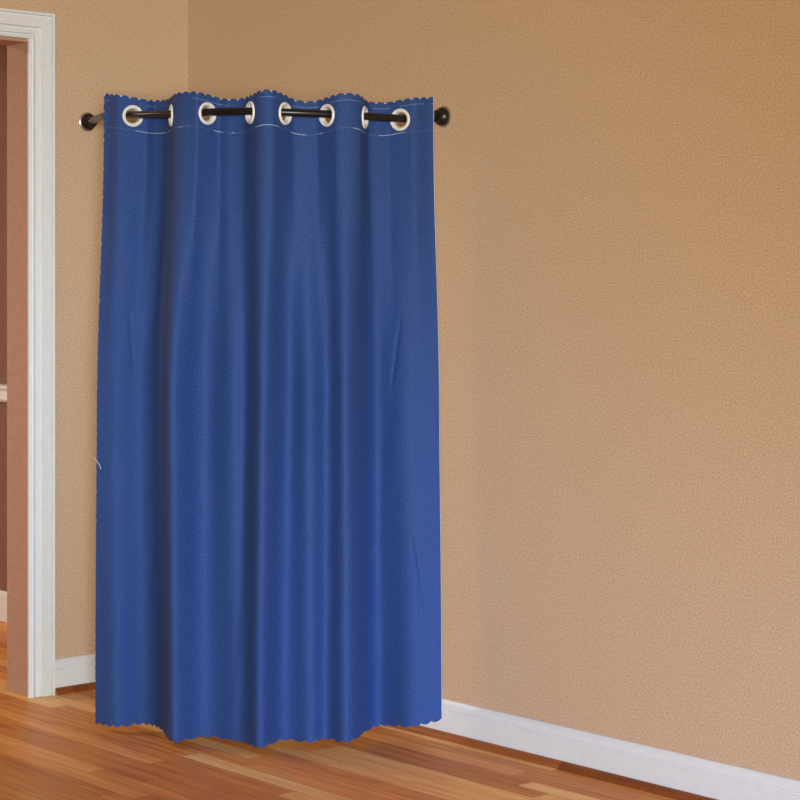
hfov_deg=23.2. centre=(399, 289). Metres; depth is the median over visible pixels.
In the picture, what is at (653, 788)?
trim
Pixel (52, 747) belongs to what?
floor
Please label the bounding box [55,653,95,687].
baseboard
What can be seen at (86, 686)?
trim
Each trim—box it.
[55,682,95,694]
[381,724,717,799]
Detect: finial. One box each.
[81,113,96,129]
[434,107,448,125]
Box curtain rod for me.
[79,106,451,130]
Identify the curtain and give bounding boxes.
[95,89,441,747]
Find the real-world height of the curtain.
1.797 m
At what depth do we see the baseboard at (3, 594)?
7.36 m
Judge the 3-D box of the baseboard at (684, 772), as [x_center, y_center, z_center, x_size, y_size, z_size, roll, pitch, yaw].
[1.960,1.197,3.378,0.014,0.106,7.986,0,0,-42]
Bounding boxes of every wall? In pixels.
[0,0,187,658]
[0,45,6,591]
[188,0,799,780]
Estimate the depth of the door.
6.03 m
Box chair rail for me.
[0,384,6,401]
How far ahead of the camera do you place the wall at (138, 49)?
6.11 m
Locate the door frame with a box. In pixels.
[0,8,54,697]
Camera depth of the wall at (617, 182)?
5.01 m
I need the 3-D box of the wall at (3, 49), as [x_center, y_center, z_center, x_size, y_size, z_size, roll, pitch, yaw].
[-2.062,-0.060,8.058,0.060,2.620,4.073,0,0,-42]
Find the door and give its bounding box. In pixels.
[0,36,27,696]
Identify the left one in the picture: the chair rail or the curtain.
the chair rail
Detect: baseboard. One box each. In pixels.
[0,590,6,621]
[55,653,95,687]
[420,698,799,799]
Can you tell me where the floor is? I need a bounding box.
[0,621,675,799]
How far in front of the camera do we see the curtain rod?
5.35 m
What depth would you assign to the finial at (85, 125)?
6.10 m
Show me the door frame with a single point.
(39, 27)
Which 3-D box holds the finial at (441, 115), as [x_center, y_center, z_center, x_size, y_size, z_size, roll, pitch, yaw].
[0.109,-0.485,5.444,0.028,0.052,0.052,0,0,-42]

